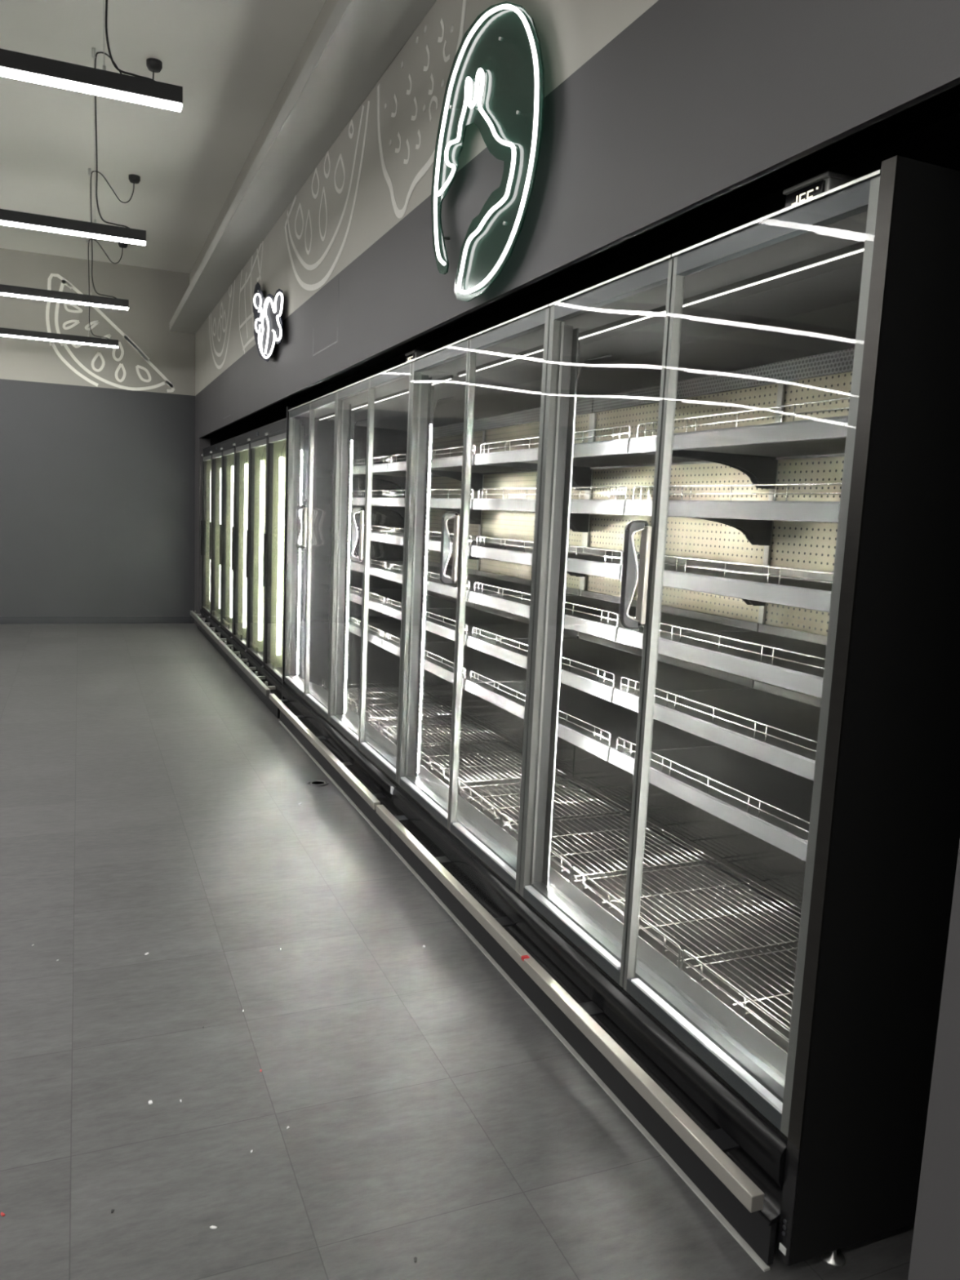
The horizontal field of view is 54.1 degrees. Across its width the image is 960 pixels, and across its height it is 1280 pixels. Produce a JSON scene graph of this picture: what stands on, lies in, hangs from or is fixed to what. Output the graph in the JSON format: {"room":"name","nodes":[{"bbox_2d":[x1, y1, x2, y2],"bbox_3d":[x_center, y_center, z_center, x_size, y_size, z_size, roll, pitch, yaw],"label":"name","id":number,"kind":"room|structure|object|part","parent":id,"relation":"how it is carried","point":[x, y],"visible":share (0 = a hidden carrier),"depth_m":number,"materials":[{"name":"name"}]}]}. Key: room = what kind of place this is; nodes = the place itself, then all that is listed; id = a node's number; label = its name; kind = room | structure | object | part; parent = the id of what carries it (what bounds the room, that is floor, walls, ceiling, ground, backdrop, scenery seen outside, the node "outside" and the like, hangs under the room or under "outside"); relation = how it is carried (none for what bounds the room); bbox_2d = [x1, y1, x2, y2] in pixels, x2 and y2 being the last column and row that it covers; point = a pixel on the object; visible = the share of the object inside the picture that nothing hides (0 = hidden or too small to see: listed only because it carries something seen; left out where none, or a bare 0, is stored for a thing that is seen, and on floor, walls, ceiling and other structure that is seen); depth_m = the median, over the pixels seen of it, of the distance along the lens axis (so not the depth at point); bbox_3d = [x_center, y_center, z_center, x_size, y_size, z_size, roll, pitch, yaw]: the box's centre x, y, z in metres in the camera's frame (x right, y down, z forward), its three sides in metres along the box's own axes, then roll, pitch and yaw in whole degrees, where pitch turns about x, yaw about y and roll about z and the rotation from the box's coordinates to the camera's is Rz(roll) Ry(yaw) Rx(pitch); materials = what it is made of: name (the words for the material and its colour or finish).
{"room":"supermarket","nodes":[
{"label":"supermarket","id":0,"kind":"room"},
{"bbox_2d":[0,248,209,622],"bbox_3d":[-7.665,-2.163,9.328,11.900,4.050,0.102,-1,8,-23],"label":"wall","id":1,"kind":"structure","parent":0,"point":[97,443],"depth_m":10.67,"materials":[{"name":"paint"}]},
{"bbox_2d":[0,616,191,624],"bbox_3d":[-8.297,-0.187,9.301,10.470,0.088,0.014,-1,8,-23],"label":"baseboard","id":2,"kind":"structure","parent":1,"relation":"attached to","point":[3,620],"depth_m":10.92,"materials":[{"name":"grey"}]},
{"bbox_2d":[0,0,325,273],"bbox_3d":[-4.557,-3.127,1.984,11.900,0.100,15.620,-1,8,-23],"label":"ceiling","id":3,"kind":"structure","parent":0,"point":[232,60],"depth_m":6.45,"materials":[{"name":"paint"}]},
{"bbox_2d":[0,306,118,347],"bbox_3d":[-4.238,-3.197,9.489,1.082,0.380,0.090,-1,8,-23],"label":"pendant lamp","id":4,"kind":"object","parent":3,"relation":"hanging from","point":[49,336],"depth_m":9.49,"materials":[{"name":"metal"}]},
{"bbox_2d":[0,333,118,347],"bbox_3d":[-7.758,-2.982,8.021,8.721,0.012,0.060,-1,8,-23],"label":"diffuser","id":5,"kind":"object","parent":4,"relation":"attached to","point":[33,336],"depth_m":9.50,"materials":[{"name":"white plastic"}]},
{"bbox_2d":[0,237,128,310],"bbox_3d":[-3.314,-2.959,7.515,0.937,0.526,0.090,-1,8,-23],"label":"pendant lamp","id":6,"kind":"object","parent":3,"relation":"hanging from","point":[90,300],"depth_m":7.52,"materials":[{"name":"metal"}]},
{"bbox_2d":[0,292,128,310],"bbox_3d":[-6.907,-2.674,6.026,8.721,0.012,0.060,-1,8,-23],"label":"diffuser","id":7,"kind":"object","parent":6,"relation":"attached to","point":[35,295],"depth_m":7.53,"materials":[{"name":"white plastic"}]},
{"bbox_2d":[0,47,162,245],"bbox_3d":[-5.981,-2.878,3.963,8.820,1.050,0.090,-1,8,-23],"label":"pendant lamp","id":8,"kind":"object","parent":3,"relation":"hanging from","point":[7,217],"visible":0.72,"depth_m":5.55,"materials":[{"name":"metal"}]},
{"bbox_2d":[0,220,146,245],"bbox_3d":[-6.048,-2.364,4.014,8.721,0.012,0.060,-1,8,-23],"label":"diffuser","id":9,"kind":"object","parent":8,"relation":"attached to","point":[31,224],"depth_m":5.55,"materials":[{"name":"white plastic"}]},
{"bbox_3d":[-2.117,-2.954,5.603,0.331,0.975,0.015,-1,8,-23],"label":"power cord","id":10,"kind":"part","parent":8,"relation":"part of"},
{"bbox_2d":[0,0,182,111],"bbox_3d":[-5.127,-2.569,1.959,8.820,1.050,0.090,-1,8,-23],"label":"pendant lamp","id":11,"kind":"object","parent":3,"relation":"hanging from","point":[135,88],"visible":1,"depth_m":3.56,"materials":[{"name":"metal"}]},
{"bbox_2d":[0,66,182,111],"bbox_3d":[-5.194,-2.055,2.010,8.721,0.012,0.060,-1,8,-23],"label":"diffuser","id":12,"kind":"object","parent":11,"relation":"attached to","point":[36,75],"depth_m":3.57,"materials":[{"name":"white plastic"}]},
{"bbox_3d":[-1.262,-2.645,3.600,0.331,0.975,0.015,-1,8,-23],"label":"power cord","id":13,"kind":"part","parent":11,"relation":"part of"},
{"bbox_2d":[86,237,127,294],"bbox_3d":[-3.803,-3.780,9.585,0.377,0.548,0.090,-1,8,-23],"label":"cable","id":14,"kind":"object","parent":3,"relation":"hanging from","point":[122,245],"depth_m":9.55,"materials":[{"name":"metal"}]},
{"bbox_3d":[-3.827,-3.572,9.610,0.331,0.975,0.015,-1,8,-23],"label":"power cord","id":15,"kind":"part","parent":14,"relation":"part of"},
{"bbox_2d":[88,168,140,222],"bbox_3d":[-2.949,-3.548,7.580,0.384,0.417,0.090,-1,8,-23],"label":"cable","id":16,"kind":"object","parent":3,"relation":"hanging from","point":[134,179],"depth_m":7.57,"materials":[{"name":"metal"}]},
{"bbox_3d":[-2.976,-3.265,7.616,0.331,0.975,0.015,-1,8,-23],"label":"power cord","id":17,"kind":"part","parent":16,"relation":"part of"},
{"bbox_2d":[189,0,338,284],"bbox_3d":[-0.325,-2.848,3.833,0.070,0.570,15.420,-1,8,-23],"label":"wall","id":18,"kind":"structure","parent":0,"point":[328,6],"depth_m":6.12,"materials":[{"name":"paint"}]},
{"bbox_2d":[0,622,914,1279],"bbox_3d":[-4.743,0.981,2.539,11.900,0.100,15.620,-1,8,-23],"label":"floor","id":19,"kind":"structure","parent":0,"point":[150,798],"depth_m":2.56,"materials":[{"name":"tile"}]},
{"bbox_2d":[190,437,235,661],"bbox_3d":[-2.363,-0.989,9.875,1.060,2.052,2.431,-1,8,-23],"label":"freezer","id":20,"kind":"object","parent":19,"relation":"on","point":[215,624],"visible":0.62,"depth_m":9.60,"materials":[{"name":"glass"}]},
{"bbox_3d":[-3.202,-1.175,10.795,0.020,0.400,0.018,-1,8,-23],"label":"door handle","id":21,"kind":"part","parent":20,"relation":"part of","materials":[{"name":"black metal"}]},
{"bbox_3d":[-2.874,-0.148,9.785,0.030,0.046,2.421,-1,8,-23],"label":"bumper rail","id":22,"kind":"part","parent":20,"relation":"part of","materials":[{"name":"metal"}]},
{"bbox_3d":[-3.024,-1.173,10.454,0.040,1.756,0.802,-1,8,-23],"label":"door","id":23,"kind":"part","parent":20,"relation":"part of","materials":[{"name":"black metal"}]},
{"bbox_3d":[-3.032,-1.180,10.449,0.006,1.699,0.730,-1,8,-23],"label":"glass pane","id":24,"kind":"part","parent":20,"relation":"part of","materials":[{"name":"clear glass"}]},
{"bbox_3d":[-2.990,-2.001,10.341,0.026,0.040,0.730,-1,8,-23],"label":"rail","id":25,"kind":"part","parent":20,"relation":"part of","materials":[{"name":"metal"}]},
{"bbox_3d":[-2.887,-1.061,10.057,0.020,0.400,0.018,-1,8,-23],"label":"door handle","id":26,"kind":"part","parent":20,"relation":"part of","materials":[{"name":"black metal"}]},
{"bbox_3d":[-2.813,-0.023,9.831,0.012,0.112,2.427,-1,8,-23],"label":"kick plate","id":27,"kind":"part","parent":20,"relation":"part of","materials":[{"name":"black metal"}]},
{"bbox_3d":[-2.709,-1.060,9.716,0.040,1.756,0.802,-1,8,-23],"label":"door","id":28,"kind":"part","parent":20,"relation":"part of","materials":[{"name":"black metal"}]},
{"bbox_3d":[-2.717,-1.066,9.711,0.006,1.699,0.730,-1,8,-23],"label":"glass pane","id":29,"kind":"part","parent":20,"relation":"part of","materials":[{"name":"clear glass"}]},
{"bbox_3d":[-2.753,-0.131,9.840,0.104,0.119,2.427,-1,8,-23],"label":"panel","id":30,"kind":"part","parent":20,"relation":"part of","materials":[{"name":"black metal"}]},
{"bbox_3d":[-2.675,-1.887,9.603,0.026,0.040,0.730,-1,8,-23],"label":"rail","id":31,"kind":"part","parent":20,"relation":"part of","materials":[{"name":"metal"}]},
{"bbox_3d":[-2.572,-0.947,9.319,0.020,0.400,0.018,-1,8,-23],"label":"door handle","id":32,"kind":"part","parent":20,"relation":"part of","materials":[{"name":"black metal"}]},
{"bbox_3d":[-2.403,-0.952,8.974,0.006,1.699,0.730,-1,8,-23],"label":"glass pane","id":33,"kind":"part","parent":20,"relation":"part of","materials":[{"name":"clear glass"}]},
{"bbox_3d":[-2.395,-0.946,8.978,0.040,1.756,0.802,-1,8,-23],"label":"door","id":34,"kind":"part","parent":20,"relation":"part of","materials":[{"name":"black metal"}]},
{"bbox_3d":[-2.360,-1.773,8.865,0.026,0.040,0.730,-1,8,-23],"label":"rail","id":35,"kind":"part","parent":20,"relation":"part of","materials":[{"name":"metal"}]},
{"bbox_2d":[218,417,286,718],"bbox_3d":[-1.416,-0.646,7.655,1.060,2.052,2.431,-1,8,-23],"label":"freezer","id":36,"kind":"object","parent":19,"relation":"on","point":[258,531],"visible":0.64,"depth_m":7.76,"materials":[{"name":"black metal"}]},
{"bbox_3d":[-2.255,-0.833,8.576,0.020,0.400,0.018,-1,8,-23],"label":"door handle","id":37,"kind":"part","parent":36,"relation":"part of","materials":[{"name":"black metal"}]},
{"bbox_3d":[-2.078,-0.831,8.235,0.040,1.756,0.802,-1,8,-23],"label":"door","id":38,"kind":"part","parent":36,"relation":"part of","materials":[{"name":"clear glass"}]},
{"bbox_3d":[-2.043,-1.659,8.122,0.026,0.040,0.730,-1,8,-23],"label":"rail","id":39,"kind":"part","parent":36,"relation":"part of","materials":[{"name":"metal"}]},
{"bbox_3d":[-1.928,0.194,7.566,0.030,0.046,2.421,-1,8,-23],"label":"bumper rail","id":40,"kind":"part","parent":36,"relation":"part of","materials":[{"name":"metal"}]},
{"bbox_3d":[-1.940,-0.719,7.838,0.020,0.400,0.018,-1,8,-23],"label":"door handle","id":41,"kind":"part","parent":36,"relation":"part of","materials":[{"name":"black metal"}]},
{"bbox_3d":[-1.867,0.319,7.612,0.012,0.112,2.427,-1,8,-23],"label":"kick plate","id":42,"kind":"part","parent":36,"relation":"part of","materials":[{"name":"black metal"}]},
{"bbox_3d":[-1.806,0.211,7.621,0.104,0.119,2.427,-1,8,-23],"label":"panel","id":43,"kind":"part","parent":36,"relation":"part of","materials":[{"name":"black metal"}]},
{"bbox_3d":[-1.763,-0.717,7.497,0.040,1.756,0.802,-1,8,-23],"label":"door","id":44,"kind":"part","parent":36,"relation":"part of","materials":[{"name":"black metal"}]},
{"bbox_3d":[-1.728,-1.545,7.384,0.026,0.040,0.730,-1,8,-23],"label":"rail","id":45,"kind":"part","parent":36,"relation":"part of","materials":[{"name":"metal"}]},
{"bbox_3d":[-1.625,-0.605,7.100,0.020,0.400,0.018,-1,8,-23],"label":"door handle","id":46,"kind":"part","parent":36,"relation":"part of","materials":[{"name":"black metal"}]},
{"bbox_3d":[-1.448,-0.603,6.759,0.040,1.756,0.802,-1,8,-23],"label":"door","id":47,"kind":"part","parent":36,"relation":"part of","materials":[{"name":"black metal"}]},
{"bbox_3d":[-1.413,-1.431,6.646,0.026,0.040,0.730,-1,8,-23],"label":"rail","id":48,"kind":"part","parent":36,"relation":"part of","materials":[{"name":"metal"}]},
{"bbox_2d":[306,779,328,786],"bbox_3d":[-0.868,0.766,5.037,0.116,0.004,0.116,-1,8,-23],"label":"floor drain","id":49,"kind":"object","parent":19,"relation":"on","point":[317,782],"visible":1,"depth_m":5.03,"materials":[{"name":"metal"}]},
{"bbox_2d":[269,350,595,845],"bbox_3d":[-0.408,-0.348,5.342,1.100,2.170,2.530,-1,8,-23],"label":"display cabinet","id":50,"kind":"object","parent":19,"relation":"on","point":[347,448],"visible":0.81,"depth_m":5.23,"materials":[{"name":"black metal"}]},
{"bbox_3d":[-1.160,-0.566,6.000,0.024,1.799,0.619,-1,8,-23],"label":"door","id":51,"kind":"part","parent":50,"relation":"part of","materials":[{"name":"glass"}]},
{"bbox_3d":[-1.122,-1.460,5.879,0.030,0.006,0.619,-1,8,-23],"label":"trim","id":52,"kind":"part","parent":50,"relation":"part of","materials":[{"name":"metal"}]},
{"bbox_3d":[-1.060,-0.685,5.698,0.013,0.237,0.028,-1,8,-23],"label":"handle","id":53,"kind":"part","parent":50,"relation":"part of","materials":[{"name":"grey metal"}]},
{"bbox_3d":[-0.917,-0.478,5.431,0.024,1.799,0.619,-1,8,-23],"label":"door","id":54,"kind":"part","parent":50,"relation":"part of","materials":[{"name":"glass"}]},
{"bbox_3d":[-0.879,-1.372,5.309,0.030,0.006,0.619,-1,8,-23],"label":"trim","id":55,"kind":"part","parent":50,"relation":"part of","materials":[{"name":"metal"}]},
{"bbox_3d":[-0.929,0.551,5.224,0.030,0.034,2.464,-1,8,-23],"label":"bumper rail","id":56,"kind":"part","parent":50,"relation":"part of","materials":[{"name":"silver metal"}]},
{"bbox_3d":[-0.877,0.672,5.283,0.020,0.100,2.496,-1,8,-23],"label":"kick plate","id":57,"kind":"part","parent":50,"relation":"part of","materials":[{"name":"silver metal"}]},
{"bbox_3d":[-0.821,0.549,5.288,0.122,0.168,2.496,-1,8,-23],"label":"panel","id":58,"kind":"part","parent":50,"relation":"part of","materials":[{"name":"black metal"}]},
{"bbox_3d":[-0.850,-0.509,6.501,1.004,2.070,0.030,-1,8,-23],"label":"panel","id":59,"kind":"part","parent":50,"relation":"part of","materials":[{"name":"clear glass"}]},
{"bbox_3d":[-0.674,-0.391,4.862,0.024,1.799,0.619,-1,8,-23],"label":"door","id":60,"kind":"part","parent":50,"relation":"part of","materials":[{"name":"glass"}]},
{"bbox_3d":[-0.637,-1.284,4.740,0.030,0.006,0.619,-1,8,-23],"label":"trim","id":61,"kind":"part","parent":50,"relation":"part of","materials":[{"name":"metal"}]},
{"bbox_3d":[-0.574,-0.509,4.560,0.013,0.237,0.028,-1,8,-23],"label":"handle","id":62,"kind":"part","parent":50,"relation":"part of","materials":[{"name":"grey metal"}]},
{"bbox_3d":[-0.716,0.458,5.318,0.233,0.098,2.496,-1,8,-23],"label":"sill","id":63,"kind":"part","parent":50,"relation":"part of","materials":[{"name":"metal"}]},
{"bbox_3d":[-0.431,-0.303,4.293,0.024,1.799,0.619,-1,8,-23],"label":"door","id":64,"kind":"part","parent":50,"relation":"part of","materials":[{"name":"glass"}]},
{"bbox_2d":[318,374,453,420],"bbox_3d":[-0.590,-1.290,5.102,0.013,0.017,2.420,-1,8,-23],"label":"light","id":65,"kind":"object","parent":50,"relation":"on","point":[443,378],"depth_m":4.78,"materials":[{"name":"white plastic"}]},
{"bbox_3d":[-0.394,-1.196,4.171,0.030,0.006,0.619,-1,8,-23],"label":"trim","id":66,"kind":"part","parent":50,"relation":"part of","materials":[{"name":"metal"}]},
{"bbox_2d":[349,617,454,642],"bbox_3d":[-0.533,-0.079,5.995,0.555,0.048,1.235,-1,8,-23],"label":"shelf","id":67,"kind":"object","parent":50,"relation":"attached to","point":[390,625],"depth_m":5.83,"materials":[{"name":"white metal"}]},
{"bbox_2d":[360,471,444,477],"bbox_3d":[-0.489,-1.053,5.864,0.555,0.048,1.235,-1,8,-23],"label":"shelf","id":68,"kind":"object","parent":50,"relation":"attached to","point":[375,473],"depth_m":6.08,"materials":[{"name":"grey metal"}]},
{"bbox_2d":[350,588,475,608],"bbox_3d":[-0.524,-0.273,5.969,0.555,0.048,1.235,-1,8,-23],"label":"shelf","id":69,"kind":"object","parent":50,"relation":"attached to","point":[434,600],"depth_m":5.84,"materials":[{"name":"white metal"}]},
{"bbox_2d":[351,560,476,574],"bbox_3d":[-0.515,-0.468,5.942,0.555,0.048,1.235,-1,8,-23],"label":"shelf","id":70,"kind":"object","parent":50,"relation":"attached to","point":[376,567],"depth_m":5.79,"materials":[{"name":"white metal"}]},
{"bbox_2d":[370,530,477,540],"bbox_3d":[-0.506,-0.665,5.916,0.555,0.048,1.235,-1,8,-23],"label":"shelf","id":71,"kind":"object","parent":50,"relation":"attached to","point":[375,535],"depth_m":5.59,"materials":[{"name":"grey metal"}]},
{"bbox_2d":[391,641,526,686],"bbox_3d":[-0.051,0.095,4.865,0.555,0.048,1.235,-1,8,-23],"label":"shelf","id":72,"kind":"object","parent":50,"relation":"attached to","point":[496,669],"depth_m":4.66,"materials":[{"name":"white metal"}]},
{"bbox_2d":[431,458,537,474],"bbox_3d":[-0.007,-0.879,4.733,0.555,0.048,1.235,-1,8,-23],"label":"shelf","id":73,"kind":"object","parent":50,"relation":"attached to","point":[439,466],"depth_m":4.81,"materials":[{"name":"grey metal"}]},
{"bbox_2d":[395,604,577,643],"bbox_3d":[-0.042,-0.099,4.839,0.555,0.048,1.235,-1,8,-23],"label":"shelf","id":74,"kind":"object","parent":50,"relation":"attached to","point":[504,624],"depth_m":4.74,"materials":[{"name":"white metal"}]},
{"bbox_3d":[-0.024,0.153,5.567,0.012,0.692,2.492,-1,8,-23],"label":"panel","id":75,"kind":"part","parent":50,"relation":"part of","materials":[{"name":"clear glass"}]},
{"bbox_2d":[427,569,579,599],"bbox_3d":[-0.033,-0.294,4.812,0.555,0.048,1.235,-1,8,-23],"label":"shelf","id":76,"kind":"object","parent":50,"relation":"attached to","point":[516,581],"depth_m":4.72,"materials":[{"name":"white metal"}]},
{"bbox_2d":[429,535,582,554],"bbox_3d":[-0.024,-0.491,4.786,0.555,0.048,1.235,-1,8,-23],"label":"shelf","id":77,"kind":"object","parent":50,"relation":"attached to","point":[434,544],"depth_m":4.78,"materials":[{"name":"white metal"}]},
{"bbox_3d":[0.015,-0.697,5.452,0.012,1.020,2.492,-1,8,-23],"label":"panel","id":78,"kind":"part","parent":50,"relation":"part of","materials":[{"name":"clear glass"}]},
{"bbox_2d":[432,397,595,438],"bbox_3d":[0.033,-1.235,5.377,0.024,0.067,2.492,-1,8,-23],"label":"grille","id":79,"kind":"object","parent":50,"relation":"attached to","point":[526,418],"depth_m":5.11,"materials":[{"name":"beige metal"}]},
{"bbox_2d":[376,155,959,1271],"bbox_3d":[0.576,0.008,3.032,1.102,2.170,2.543,-1,8,-23],"label":"display cabinet","id":80,"kind":"object","parent":19,"relation":"on","point":[762,672],"visible":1,"depth_m":2.44,"materials":[{"name":"black metal"}]},
{"bbox_3d":[-0.189,-0.215,3.724,0.024,1.799,0.619,-1,8,-23],"label":"door","id":81,"kind":"part","parent":80,"relation":"part of","materials":[{"name":"glass"}]},
{"bbox_3d":[-0.151,-1.109,3.602,0.030,0.006,0.619,-1,8,-23],"label":"trim","id":82,"kind":"part","parent":80,"relation":"part of","materials":[{"name":"metal"}]},
{"bbox_3d":[-0.088,-0.333,3.422,0.013,0.237,0.028,-1,8,-23],"label":"handle","id":83,"kind":"part","parent":80,"relation":"part of","materials":[{"name":"silver metal"}]},
{"bbox_3d":[0.054,-0.127,3.155,0.024,1.799,0.619,-1,8,-23],"label":"door","id":84,"kind":"part","parent":80,"relation":"part of","materials":[{"name":"glass"}]},
{"bbox_3d":[0.092,-1.021,3.033,0.030,0.006,0.619,-1,8,-23],"label":"trim","id":85,"kind":"part","parent":80,"relation":"part of","materials":[{"name":"metal"}]},
{"bbox_3d":[0.048,0.905,2.935,0.030,0.034,2.492,-1,8,-23],"label":"bumper rail","id":86,"kind":"part","parent":80,"relation":"part of","materials":[{"name":"silver metal"}]},
{"bbox_3d":[0.094,1.023,3.006,0.020,0.100,2.496,-1,8,-23],"label":"kick plate","id":87,"kind":"part","parent":80,"relation":"part of","materials":[{"name":"silver metal"}]},
{"bbox_3d":[0.151,0.900,3.011,0.122,0.168,2.496,-1,8,-23],"label":"panel","id":88,"kind":"part","parent":80,"relation":"part of","materials":[{"name":"black metal"}]},
{"bbox_3d":[0.255,0.809,3.042,0.233,0.098,2.496,-1,8,-23],"label":"sill","id":89,"kind":"part","parent":80,"relation":"part of","materials":[{"name":"black metal"}]},
{"bbox_3d":[0.297,-0.040,2.585,0.024,1.799,0.619,-1,8,-23],"label":"door","id":90,"kind":"part","parent":80,"relation":"part of","materials":[{"name":"glass"}]},
{"bbox_2d":[478,681,723,755],"bbox_3d":[0.438,0.272,3.718,0.555,0.048,1.235,-1,8,-23],"label":"shelf","id":91,"kind":"object","parent":80,"relation":"attached to","point":[619,721],"depth_m":3.49,"materials":[{"name":"white metal"}]},
{"bbox_3d":[0.335,-0.933,2.464,0.030,0.006,0.619,-1,8,-23],"label":"trim","id":92,"kind":"part","parent":80,"relation":"part of","materials":[{"name":"metal"}]},
{"bbox_2d":[520,448,715,469],"bbox_3d":[0.482,-0.702,3.587,0.555,0.048,1.235,-1,8,-23],"label":"shelf","id":93,"kind":"object","parent":80,"relation":"attached to","point":[583,459],"depth_m":3.57,"materials":[{"name":"grey metal"}]},
{"bbox_2d":[481,632,754,693],"bbox_3d":[0.447,0.078,3.692,0.555,0.048,1.235,-1,8,-23],"label":"shelf","id":94,"kind":"object","parent":80,"relation":"attached to","point":[673,674],"depth_m":3.53,"materials":[{"name":"white metal"}]},
{"bbox_2d":[490,590,759,638],"bbox_3d":[0.456,-0.117,3.666,0.555,0.048,1.235,-1,8,-23],"label":"shelf","id":95,"kind":"object","parent":80,"relation":"attached to","point":[589,621],"depth_m":3.49,"materials":[{"name":"white metal"}]},
{"bbox_2d":[520,546,764,576],"bbox_3d":[0.465,-0.314,3.639,0.555,0.048,1.235,-1,8,-23],"label":"shelf","id":96,"kind":"object","parent":80,"relation":"attached to","point":[596,562],"depth_m":3.37,"materials":[{"name":"white metal"}]},
{"bbox_3d":[0.397,-0.158,2.283,0.013,0.237,0.028,-1,8,-23],"label":"handle","id":97,"kind":"part","parent":80,"relation":"part of","materials":[{"name":"silver metal"}]},
{"bbox_2d":[457,240,864,376],"bbox_3d":[0.381,-0.940,2.826,0.013,0.014,2.420,-1,8,-23],"label":"light","id":98,"kind":"object","parent":80,"relation":"on","point":[855,246],"depth_m":2.33,"materials":[{"name":"white plastic"}]},
{"bbox_3d":[0.948,0.504,3.290,0.012,0.692,2.492,-1,8,-23],"label":"panel","id":99,"kind":"part","parent":80,"relation":"part of","materials":[{"name":"clear glass"}]},
{"bbox_3d":[0.986,-0.346,3.175,0.012,1.020,2.492,-1,8,-23],"label":"panel","id":100,"kind":"part","parent":80,"relation":"part of","materials":[{"name":"clear glass"}]},
{"bbox_2d":[624,746,813,839],"bbox_3d":[0.921,0.446,2.588,0.555,0.048,1.235,-1,8,-23],"label":"shelf","id":101,"kind":"object","parent":80,"relation":"attached to","point":[787,791],"depth_m":2.71,"materials":[{"name":"white metal"}]},
{"bbox_2d":[592,347,854,412],"bbox_3d":[1.005,-0.884,3.100,0.024,0.067,2.492,-1,8,-23],"label":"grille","id":102,"kind":"object","parent":80,"relation":"attached to","point":[835,364],"depth_m":3.27,"materials":[{"name":"beige metal"}]},
{"bbox_2d":[631,680,821,759],"bbox_3d":[0.929,0.252,2.562,0.555,0.048,1.235,-1,8,-23],"label":"shelf","id":103,"kind":"object","parent":80,"relation":"attached to","point":[791,711],"depth_m":2.74,"materials":[{"name":"white metal"}]},
{"bbox_2d":[659,623,826,676],"bbox_3d":[0.938,0.057,2.536,0.555,0.048,1.235,-1,8,-23],"label":"shelf","id":104,"kind":"object","parent":80,"relation":"attached to","point":[728,655],"depth_m":2.70,"materials":[{"name":"white metal"}]},
{"bbox_3d":[0.540,0.048,2.016,0.024,1.799,0.619,-1,8,-23],"label":"door","id":105,"kind":"part","parent":80,"relation":"part of","materials":[{"name":"glass"}]},
{"bbox_2d":[680,564,833,591],"bbox_3d":[0.947,-0.140,2.509,0.555,0.048,1.235,-1,8,-23],"label":"shelf","id":106,"kind":"object","parent":80,"relation":"attached to","point":[788,580],"depth_m":2.64,"materials":[{"name":"white metal"}]},
{"bbox_2d":[686,437,846,459],"bbox_3d":[0.965,-0.528,2.457,0.555,0.048,1.235,-1,8,-23],"label":"shelf","id":107,"kind":"object","parent":80,"relation":"attached to","point":[700,448],"depth_m":2.76,"materials":[{"name":"grey metal"}]},
{"bbox_3d":[0.578,-0.845,1.895,0.030,0.006,0.619,-1,8,-23],"label":"trim","id":108,"kind":"part","parent":80,"relation":"part of","materials":[{"name":"metal"}]},
{"bbox_3d":[0.652,0.084,1.707,0.004,1.811,0.033,-1,8,-23],"label":"panel","id":109,"kind":"part","parent":80,"relation":"part of","materials":[{"name":"grey metal"}]},
{"bbox_3d":[1.108,0.202,1.920,0.998,2.061,0.033,-1,8,-23],"label":"panel","id":110,"kind":"part","parent":80,"relation":"part of","materials":[{"name":"black metal"}]},
{"bbox_2d":[194,0,959,1279],"bbox_3d":[-0.316,-1.126,4.103,0.122,4.050,15.420,-1,8,-23],"label":"wall","id":111,"kind":"structure","parent":0,"point":[655,111],"depth_m":2.52,"materials":[{"name":"paint"}]},
{"bbox_2d":[252,282,284,361],"bbox_3d":[-1.468,-2.250,6.543,0.070,0.618,1.219,-1,8,-23],"label":"sign","id":112,"kind":"object","parent":111,"relation":"attached to","point":[268,310],"visible":1,"depth_m":6.49,"materials":[{"name":"white plastic"}]},
{"bbox_2d":[169,0,436,333],"bbox_3d":[-0.441,-2.517,3.835,0.290,0.095,15.420,-1,8,-23],"label":"ceiling beam","id":113,"kind":"structure","parent":111,"relation":"attached to","point":[359,41],"depth_m":4.79,"materials":[{"name":"paint"}]},
{"bbox_2d":[431,1,544,302],"bbox_3d":[0.011,-1.585,3.079,0.069,0.901,0.926,-1,8,-23],"label":"sign","id":114,"kind":"object","parent":111,"relation":"attached to","point":[495,82],"visible":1,"depth_m":2.96,"materials":[{"name":"teal plastic"}]},
{"bbox_2d":[209,84,959,917],"bbox_3d":[-0.589,-0.777,6.291,1.080,2.750,11.320,-1,8,-23],"label":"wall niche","id":115,"kind":"object","parent":111,"relation":"in","point":[928,131],"visible":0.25,"depth_m":3.85,"materials":[{"name":"black paint"}]}
]}

